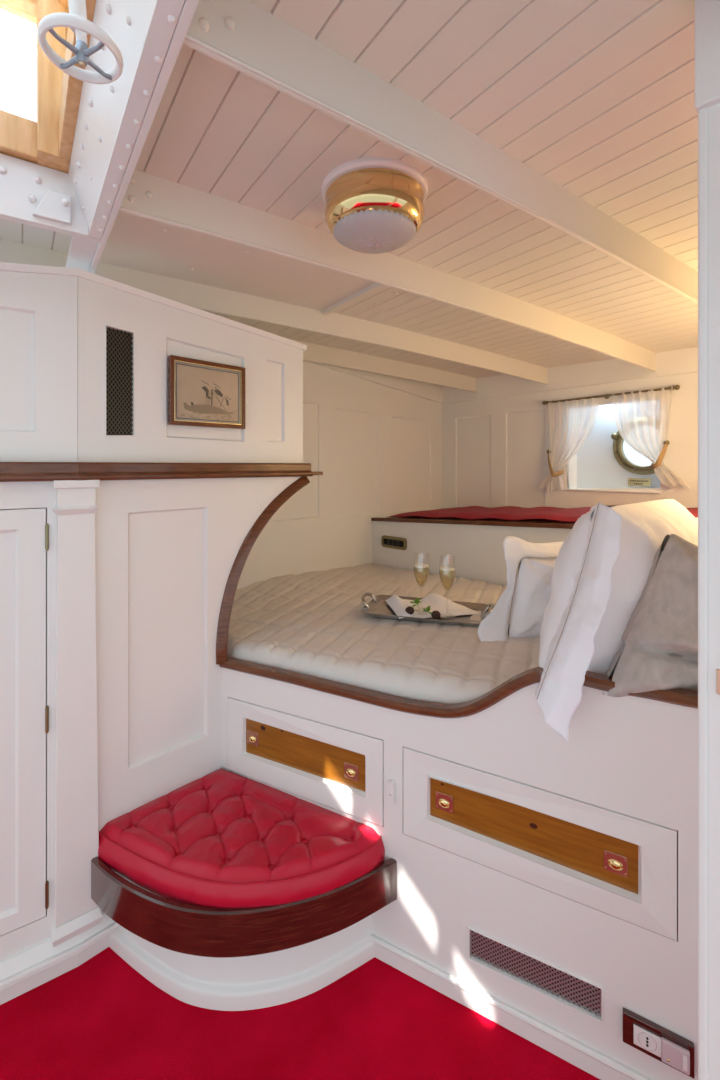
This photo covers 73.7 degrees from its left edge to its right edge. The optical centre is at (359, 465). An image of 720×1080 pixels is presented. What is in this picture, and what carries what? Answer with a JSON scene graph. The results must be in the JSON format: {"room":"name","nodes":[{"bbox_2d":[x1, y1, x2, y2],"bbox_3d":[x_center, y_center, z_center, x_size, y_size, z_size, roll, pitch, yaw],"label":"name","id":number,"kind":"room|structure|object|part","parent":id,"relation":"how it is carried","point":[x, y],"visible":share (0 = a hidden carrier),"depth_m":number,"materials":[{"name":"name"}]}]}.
{"room":"ship interior","nodes":[
{"label":"ship interior","id":0,"kind":"room"},
{"bbox_2d":[0,271,302,960],"bbox_3d":[-0.792,0.393,1.290,1.553,1.814,0.127,0,0,-39],"label":"wall","id":1,"kind":"structure","parent":0,"point":[166,550],"depth_m":1.39,"materials":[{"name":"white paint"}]},
{"bbox_2d":[0,508,48,935],"bbox_3d":[-0.988,0.623,1.100,0.462,1.032,0.029,0,0,-33],"label":"door","id":2,"kind":"structure","parent":1,"relation":"in","point":[24,533],"depth_m":1.19,"materials":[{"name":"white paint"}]},
{"bbox_2d":[0,911,119,1004],"bbox_3d":[-0.978,1.250,1.089,0.817,0.100,0.076,0,0,-35],"label":"baseboard","id":3,"kind":"structure","parent":1,"relation":"attached to","point":[21,972],"depth_m":1.20,"materials":[{"name":"white wood"}]},
{"bbox_2d":[50,480,102,946],"bbox_3d":[-0.735,0.621,1.246,0.114,1.169,0.057,0,0,-39],"label":"pilaster","id":4,"kind":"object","parent":1,"relation":"attached to","point":[76,836],"depth_m":1.23,"materials":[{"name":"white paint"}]},
{"bbox_2d":[0,0,198,273],"bbox_3d":[-0.468,-0.599,0.380,0.676,0.135,1.960,0,0,-35],"label":"trim","id":5,"kind":"structure","parent":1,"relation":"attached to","point":[115,119],"depth_m":0.85,"materials":[{"name":"white paint"}]},
{"bbox_2d":[105,324,134,435],"bbox_3d":[-0.677,-0.235,1.350,0.078,0.307,0.018,0,0,-44],"label":"air vent","id":6,"kind":"object","parent":1,"relation":"in","point":[118,344],"visible":1,"depth_m":1.35,"materials":[{"name":"black metal"}]},
{"bbox_2d":[0,262,306,350],"bbox_3d":[-0.794,-0.459,1.298,1.556,0.122,0.125,0,0,-39],"label":"trim","id":7,"kind":"structure","parent":1,"relation":"attached to","point":[4,266],"depth_m":1.37,"materials":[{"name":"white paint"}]},
{"bbox_2d":[0,462,322,481],"bbox_3d":[-0.733,0.014,1.299,1.561,0.048,0.134,0,0,-39],"label":"trim","id":8,"kind":"structure","parent":1,"relation":"attached to","point":[9,471],"depth_m":1.34,"materials":[{"name":"brown wood"}]},
{"bbox_2d":[168,355,244,428],"bbox_3d":[-0.479,-0.228,1.523,0.254,0.208,0.018,0,0,-44],"label":"framed picture","id":9,"kind":"object","parent":1,"relation":"attached to","point":[201,393],"visible":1,"depth_m":1.51,"materials":[{"name":"brown wood"}]},
{"bbox_2d":[177,364,237,421],"bbox_3d":[-0.481,-0.228,1.525,0.207,0.161,0.005,0,0,-44],"label":"print","id":10,"kind":"object","parent":9,"relation":"attached to","point":[205,392],"depth_m":1.52,"materials":[{"name":"paper"}]},
{"bbox_2d":[216,476,309,664],"bbox_3d":[-0.332,0.331,1.659,0.367,0.596,0.054,0,0,-44],"label":"trim","id":11,"kind":"structure","parent":1,"relation":"attached to","point":[270,510],"depth_m":1.57,"materials":[{"name":"brown wood"}]},
{"bbox_2d":[0,947,599,1079],"bbox_3d":[0.400,1.315,1.750,4.000,0.030,4.500,0,0,0],"label":"floor","id":12,"kind":"structure","parent":0,"point":[99,1019],"depth_m":1.10,"materials":[{"name":"red carpet"}]},
{"bbox_2d":[91,857,396,1010],"bbox_3d":[-0.314,1.163,1.259,0.747,0.274,0.384,0,0,26],"label":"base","id":13,"kind":"object","parent":12,"relation":"on","point":[244,958],"visible":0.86,"depth_m":1.16,"materials":[{"name":"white wood"}]},
{"bbox_2d":[98,769,384,907],"bbox_3d":[-0.328,1.000,1.279,0.721,0.087,0.356,0,0,26],"label":"seat cushion","id":14,"kind":"object","parent":13,"relation":"on","point":[223,838],"visible":1,"depth_m":1.23,"materials":[{"name":"red leather"}]},
{"bbox_2d":[219,657,697,1079],"bbox_3d":[0.391,0.873,1.582,1.431,0.854,0.895,0,0,28],"label":"bed base","id":15,"kind":"object","parent":12,"relation":"on","point":[579,855],"depth_m":1.10,"materials":[{"name":"white wood"}]},
{"bbox_2d":[249,736,255,742],"bbox_3d":[-0.332,0.849,1.496,0.030,0.021,0.012,0,0,28],"label":"drawer pull","id":16,"kind":"object","parent":15,"relation":"on","point":[252,739],"depth_m":1.50,"materials":[{"name":"gold metal"}]},
{"bbox_3d":[-0.334,0.847,1.492,0.045,0.041,0.004,0,0,28],"label":"flush pull","id":17,"kind":"part","parent":15,"relation":"part of","materials":[{"name":"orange metal"}]},
{"bbox_3d":[-0.170,0.840,1.408,0.426,0.117,0.003,0,0,28],"label":"pine panel","id":18,"kind":"part","parent":15,"relation":"part of","materials":[{"name":"brown wood"}]},
{"bbox_3d":[-0.176,0.845,1.405,0.545,0.238,0.025,0,0,28],"label":"drawer","id":19,"kind":"part","parent":15,"relation":"part of","materials":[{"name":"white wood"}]},
{"bbox_2d":[346,769,355,776],"bbox_3d":[-0.022,0.847,1.329,0.030,0.021,0.012,0,0,28],"label":"drawer pull","id":20,"kind":"object","parent":15,"relation":"on","point":[349,772],"depth_m":1.33,"materials":[{"name":"gold metal"}]},
{"bbox_3d":[-0.025,0.845,1.325,0.045,0.041,0.004,0,0,28],"label":"flush pull","id":21,"kind":"part","parent":15,"relation":"part of","materials":[{"name":"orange metal"}]},
{"bbox_2d":[227,563,539,702],"bbox_3d":[0.277,0.656,1.736,1.323,0.272,1.933,0,0,-44],"label":"mattress","id":22,"kind":"object","parent":15,"relation":"on","point":[313,623],"visible":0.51,"depth_m":1.59,"materials":[{"name":"white quilted cotton fabric"}]},
{"bbox_2d":[361,592,494,626],"bbox_3d":[0.251,0.538,1.828,0.507,0.060,0.256,0,0,19],"label":"tray","id":23,"kind":"object","parent":22,"relation":"on","point":[377,607],"visible":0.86,"depth_m":1.80,"materials":[{"name":"silver metal"}]},
{"bbox_3d":[0.032,0.529,1.902,0.044,0.042,0.119,0,0,19],"label":"handle","id":24,"kind":"part","parent":23,"relation":"part of","materials":[{"name":"silver metal"}]},
{"bbox_2d":[422,606,431,613],"bbox_3d":[0.245,0.525,1.738,0.043,0.036,0.044,0,0,0],"label":"herb sprig","id":25,"kind":"object","parent":23,"relation":"on","point":[427,609],"visible":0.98,"depth_m":1.73,"materials":[{"name":"green plant"}]},
{"bbox_2d":[385,593,480,618],"bbox_3d":[0.279,0.533,1.863,0.318,0.039,0.241,0,0,-10],"label":"napkin","id":26,"kind":"object","parent":23,"relation":"on","point":[436,602],"visible":0.89,"depth_m":1.83,"materials":[{"name":"white fabric"}]},
{"bbox_2d":[405,606,413,613],"bbox_3d":[0.181,0.526,1.750,0.033,0.030,0.032,0,0,0],"label":"truffle","id":27,"kind":"object","parent":26,"relation":"on","point":[410,610],"visible":1,"depth_m":1.74,"materials":[{"name":"brown food"}]},
{"bbox_2d":[410,598,420,608],"bbox_3d":[0.214,0.524,1.830,0.041,0.037,0.044,0,0,-13],"label":"herb sprig","id":28,"kind":"object","parent":26,"relation":"on","point":[417,600],"visible":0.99,"depth_m":1.83,"materials":[{"name":"green plant"}]},
{"bbox_2d":[414,557,429,613],"bbox_3d":[0.228,0.431,1.776,0.062,0.218,0.062,0,0,0],"label":"champagne flute","id":29,"kind":"object","parent":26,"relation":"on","point":[415,565],"visible":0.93,"depth_m":1.77,"materials":[{"name":"clear glass"}]},
{"bbox_2d":[431,611,440,618],"bbox_3d":[0.268,0.526,1.697,0.034,0.029,0.030,0,0,0],"label":"truffle","id":30,"kind":"object","parent":23,"relation":"on","point":[435,614],"visible":1,"depth_m":1.69,"materials":[{"name":"brown food"}]},
{"bbox_2d":[439,558,455,618],"bbox_3d":[0.314,0.431,1.729,0.062,0.218,0.062,0,0,0],"label":"champagne flute","id":31,"kind":"object","parent":23,"relation":"on","point":[444,568],"visible":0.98,"depth_m":1.72,"materials":[{"name":"clear glass"}]},
{"bbox_3d":[0.471,0.529,1.755,0.044,0.042,0.119,0,0,19],"label":"handle","id":32,"kind":"part","parent":23,"relation":"part of","materials":[{"name":"silver metal"}]},
{"bbox_2d":[478,536,563,641],"bbox_3d":[0.645,0.408,1.607,0.557,0.353,0.162,0,0,-25],"label":"pillow","id":33,"kind":"object","parent":22,"relation":"on","point":[518,612],"visible":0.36,"depth_m":1.55,"materials":[{"name":"white fabric"}]},
{"bbox_2d":[535,498,697,741],"bbox_3d":[0.725,0.327,1.297,0.894,0.485,0.279,0,0,-44],"label":"pillow","id":34,"kind":"object","parent":22,"relation":"on","point":[602,567],"visible":0.78,"depth_m":1.08,"materials":[{"name":"white fabric"}]},
{"bbox_2d":[602,534,697,696],"bbox_3d":[0.779,0.337,1.075,0.540,0.365,0.218,0,0,-12],"label":"pillow","id":35,"kind":"object","parent":22,"relation":"on","point":[660,651],"visible":0.7,"depth_m":1.01,"materials":[{"name":"grey fabric"}]},
{"bbox_3d":[0.081,0.850,1.250,0.017,0.058,0.014,0,0,28],"label":"drawer catch","id":36,"kind":"part","parent":15,"relation":"part of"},
{"bbox_3d":[0.210,0.840,1.198,0.045,0.041,0.004,0,0,28],"label":"flush pull","id":37,"kind":"part","parent":15,"relation":"part of","materials":[{"name":"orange metal"}]},
{"bbox_2d":[439,799,449,807],"bbox_3d":[0.212,0.843,1.202,0.030,0.021,0.012,0,0,28],"label":"drawer pull","id":38,"kind":"object","parent":15,"relation":"on","point":[443,803],"depth_m":1.20,"materials":[{"name":"gold metal"}]},
{"bbox_3d":[0.190,0.545,1.209,1.431,0.198,0.042,0,0,28],"label":"edge rail","id":39,"kind":"part","parent":15,"relation":"part of","materials":[{"name":"brown wood"}]},
{"bbox_3d":[0.416,1.275,1.073,0.903,0.049,0.015,0,0,28],"label":"skirting","id":40,"kind":"part","parent":15,"relation":"part of","materials":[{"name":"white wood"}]},
{"bbox_3d":[0.380,0.839,1.111,0.458,0.111,0.003,0,0,28],"label":"pine panel","id":41,"kind":"part","parent":15,"relation":"part of","materials":[{"name":"brown wood"}]},
{"bbox_2d":[468,926,603,1023],"bbox_3d":[0.393,1.150,1.096,0.292,0.081,0.018,0,0,28],"label":"vent grille","id":42,"kind":"object","parent":15,"relation":"attached to","point":[575,988],"visible":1,"depth_m":1.09,"materials":[{"name":"black"}]},
{"bbox_3d":[0.376,0.839,1.106,0.592,0.223,0.027,0,0,28],"label":"drawer","id":43,"kind":"part","parent":15,"relation":"part of","materials":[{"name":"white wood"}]},
{"bbox_2d":[608,859,622,870],"bbox_3d":[0.545,0.847,1.023,0.030,0.021,0.012,0,0,28],"label":"drawer pull","id":44,"kind":"object","parent":15,"relation":"on","point":[613,864],"depth_m":1.02,"materials":[{"name":"gold metal"}]},
{"bbox_3d":[0.542,0.845,1.019,0.045,0.041,0.004,0,0,28],"label":"flush pull","id":45,"kind":"part","parent":15,"relation":"part of","materials":[{"name":"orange metal"}]},
{"bbox_2d":[623,1007,694,1078],"bbox_3d":[0.599,1.164,0.966,0.124,0.066,0.022,0,0,28],"label":"socket plate","id":46,"kind":"object","parent":15,"relation":"attached to","point":[654,1040],"visible":1,"depth_m":0.96,"materials":[{"name":"brown wood"}]},
{"bbox_2d":[634,1024,660,1057],"bbox_3d":[0.582,1.164,0.972,0.048,0.039,0.004,0,0,28],"label":"socket","id":47,"kind":"object","parent":46,"relation":"attached to","point":[647,1037],"depth_m":0.97,"materials":[{"name":"grey plastic"}]},
{"bbox_2d":[683,1055,686,1071],"bbox_3d":[0.634,1.165,0.936,0.007,0.028,0.002,0,0,28],"label":"switch","id":48,"kind":"object","parent":46,"relation":"attached to","point":[684,1056],"depth_m":0.94,"materials":[{"name":"white plastic"}]},
{"bbox_2d":[371,517,574,585],"bbox_3d":[0.924,0.759,2.528,0.734,1.082,1.732,0,0,-44],"label":"shelf","id":49,"kind":"object","parent":12,"relation":"on","point":[476,546],"visible":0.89,"depth_m":2.46,"materials":[{"name":"white wood"}]},
{"bbox_2d":[381,535,406,549],"bbox_3d":[0.194,0.443,2.769,0.014,0.068,0.190,0,0,-44],"label":"switch plate","id":50,"kind":"object","parent":49,"relation":"attached to","point":[399,543],"visible":1,"depth_m":2.76,"materials":[{"name":"gold metal"}]},
{"bbox_3d":[0.675,0.275,2.289,0.044,0.114,1.732,0,0,-44],"label":"edge trim","id":51,"kind":"part","parent":49,"relation":"part of","materials":[{"name":"brown wood"}]},
{"bbox_2d":[391,506,697,522],"bbox_3d":[0.953,0.250,2.519,0.665,0.114,1.640,0,0,-44],"label":"cushion","id":52,"kind":"object","parent":49,"relation":"on","point":[505,513],"visible":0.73,"depth_m":2.48,"materials":[{"name":"red fabric"}]},
{"bbox_2d":[237,361,441,588],"bbox_3d":[-0.157,0.325,2.674,0.032,1.950,2.180,0,0,44],"label":"wall","id":53,"kind":"structure","parent":0,"point":[377,448],"depth_m":2.76,"materials":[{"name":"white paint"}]},
{"bbox_2d":[306,361,442,403],"bbox_3d":[-0.134,-0.539,2.665,0.018,0.192,2.100,0,0,44],"label":"trim","id":54,"kind":"structure","parent":53,"relation":"attached to","point":[432,392],"depth_m":3.07,"materials":[{"name":"white wood"}]},
{"bbox_2d":[290,339,476,392],"bbox_3d":[0.048,-0.568,2.693,1.785,0.154,0.013,0,0,-35],"label":"trim","id":55,"kind":"structure","parent":53,"relation":"attached to","point":[315,353],"depth_m":2.76,"materials":[{"name":"white paint"}]},
{"bbox_2d":[0,0,697,377],"bbox_3d":[-0.046,-0.638,1.314,5.306,0.224,4.600,0,0,-35],"label":"ceiling","id":56,"kind":"structure","parent":0,"point":[596,98],"depth_m":1.00,"materials":[{"name":"white paint"}]},
{"bbox_2d":[0,0,95,172],"bbox_3d":[-0.567,-0.882,0.452,0.600,0.436,1.198,0,0,-35],"label":"window","id":57,"kind":"structure","parent":56,"relation":"attached to","point":[48,141],"depth_m":1.02,"materials":[{"name":"brown wood"}]},
{"bbox_3d":[-0.332,-0.880,0.611,0.006,0.240,1.062,0,0,-35],"label":"pane","id":58,"kind":"part","parent":57,"relation":"part of","materials":[{"name":"clear glass"}]},
{"bbox_2d":[37,0,123,83],"bbox_3d":[-0.333,-0.735,0.575,0.089,0.512,0.089,0,0,0],"label":"handwheel","id":59,"kind":"object","parent":57,"relation":"hanging from","point":[76,19],"visible":1,"depth_m":0.57,"materials":[{"name":"white paint"}]},
{"bbox_3d":[-0.344,-0.747,0.569,0.038,0.489,0.019,0,0,-29],"label":"rod","id":60,"kind":"part","parent":59,"relation":"part of","materials":[{"name":"white paint"}]},
{"bbox_2d":[0,239,547,383],"bbox_3d":[-0.462,-0.566,1.745,3.858,0.159,0.013,0,0,-35],"label":"beam","id":61,"kind":"structure","parent":56,"relation":"attached to","point":[200,296],"depth_m":1.87,"materials":[{"name":"white paint"}]},
{"bbox_2d":[322,158,427,253],"bbox_3d":[0.034,-0.580,1.122,0.247,0.126,0.247,0,0,0],"label":"ceiling light","id":62,"kind":"object","parent":56,"relation":"attached to","point":[374,205],"visible":1,"depth_m":1.04,"materials":[{"name":"gold metal"}]},
{"bbox_3d":[0.034,-0.536,1.122,0.193,0.036,0.193,0,0,0],"label":"lamp shade","id":63,"kind":"part","parent":62,"relation":"part of","materials":[{"name":"white glass"}]},
{"bbox_3d":[0.034,-0.588,1.122,0.231,0.081,0.231,0,0,0],"label":"lamp shade","id":64,"kind":"part","parent":62,"relation":"part of","materials":[{"name":"gold metal"}]},
{"bbox_2d":[119,170,655,371],"bbox_3d":[0.495,-0.564,1.732,2.477,0.164,0.017,0,0,-35],"label":"trim","id":65,"kind":"structure","parent":56,"relation":"attached to","point":[147,196],"depth_m":1.33,"materials":[{"name":"white paint"}]},
{"bbox_2d":[183,0,697,303],"bbox_3d":[0.814,-0.561,1.346,2.552,0.169,0.017,0,0,-35],"label":"ceiling beam","id":66,"kind":"structure","parent":56,"relation":"attached to","point":[240,35],"depth_m":0.82,"materials":[{"name":"white paint"}]},
{"bbox_2d":[442,372,697,508],"bbox_3d":[1.296,0.335,2.781,0.154,1.930,1.980,0,0,-44],"label":"wall","id":67,"kind":"structure","parent":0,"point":[494,450],"depth_m":2.96,"materials":[{"name":"white wood"}]},
{"bbox_2d":[442,347,697,403],"bbox_3d":[1.238,-0.538,2.739,0.016,0.194,1.900,0,0,-44],"label":"trim","id":68,"kind":"structure","parent":67,"relation":"attached to","point":[680,361],"depth_m":2.71,"materials":[{"name":"white wood"}]},
{"bbox_2d":[542,385,679,404],"bbox_3d":[1.336,-0.381,2.613,0.048,0.039,0.698,0,0,-44],"label":"curtain rod","id":69,"kind":"object","parent":67,"relation":"attached to","point":[677,387],"visible":0.92,"depth_m":2.60,"materials":[{"name":"gold metal"}]},
{"bbox_2d":[538,398,598,491],"bbox_3d":[1.183,-0.112,2.740,0.075,0.527,0.335,0,0,-39],"label":"curtain","id":70,"kind":"object","parent":69,"relation":"hanging from","point":[571,423],"visible":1,"depth_m":2.76,"materials":[{"name":"beige fabric"}]},
{"bbox_2d":[612,386,690,488],"bbox_3d":[1.471,-0.141,2.442,0.352,0.505,0.075,0,0,40],"label":"curtain","id":71,"kind":"object","parent":69,"relation":"hanging from","point":[642,419],"visible":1,"depth_m":2.44,"materials":[{"name":"beige fabric"}]},
{"bbox_2d":[577,404,659,487],"bbox_3d":[1.459,-0.105,2.707,0.060,0.863,0.972,0,0,-44],"label":"window","id":72,"kind":"structure","parent":67,"relation":"attached to","point":[602,462],"depth_m":2.76,"materials":[{"name":"white paint"}]},
{"bbox_2d":[628,478,650,485],"bbox_3d":[1.535,0.089,2.639,0.004,0.041,0.114,0,0,-44],"label":"plaque","id":73,"kind":"object","parent":67,"relation":"attached to","point":[631,481],"visible":1,"depth_m":2.64,"materials":[{"name":"brown metal"}]},
{"bbox_2d":[695,0,719,1079],"bbox_3d":[0.778,0.333,0.336,0.052,1.935,0.902,0,0,-44],"label":"door frame","id":74,"kind":"structure","parent":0,"point":[707,12],"depth_m":0.64,"materials":[{"name":"white paint"}]},
{"bbox_2d":[717,669,719,694],"bbox_3d":[0.477,0.284,0.626,0.006,0.033,0.020,0,0,-44],"label":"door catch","id":75,"kind":"structure","parent":74,"relation":"in","point":[718,670],"depth_m":0.63,"materials":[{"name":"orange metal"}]}
]}

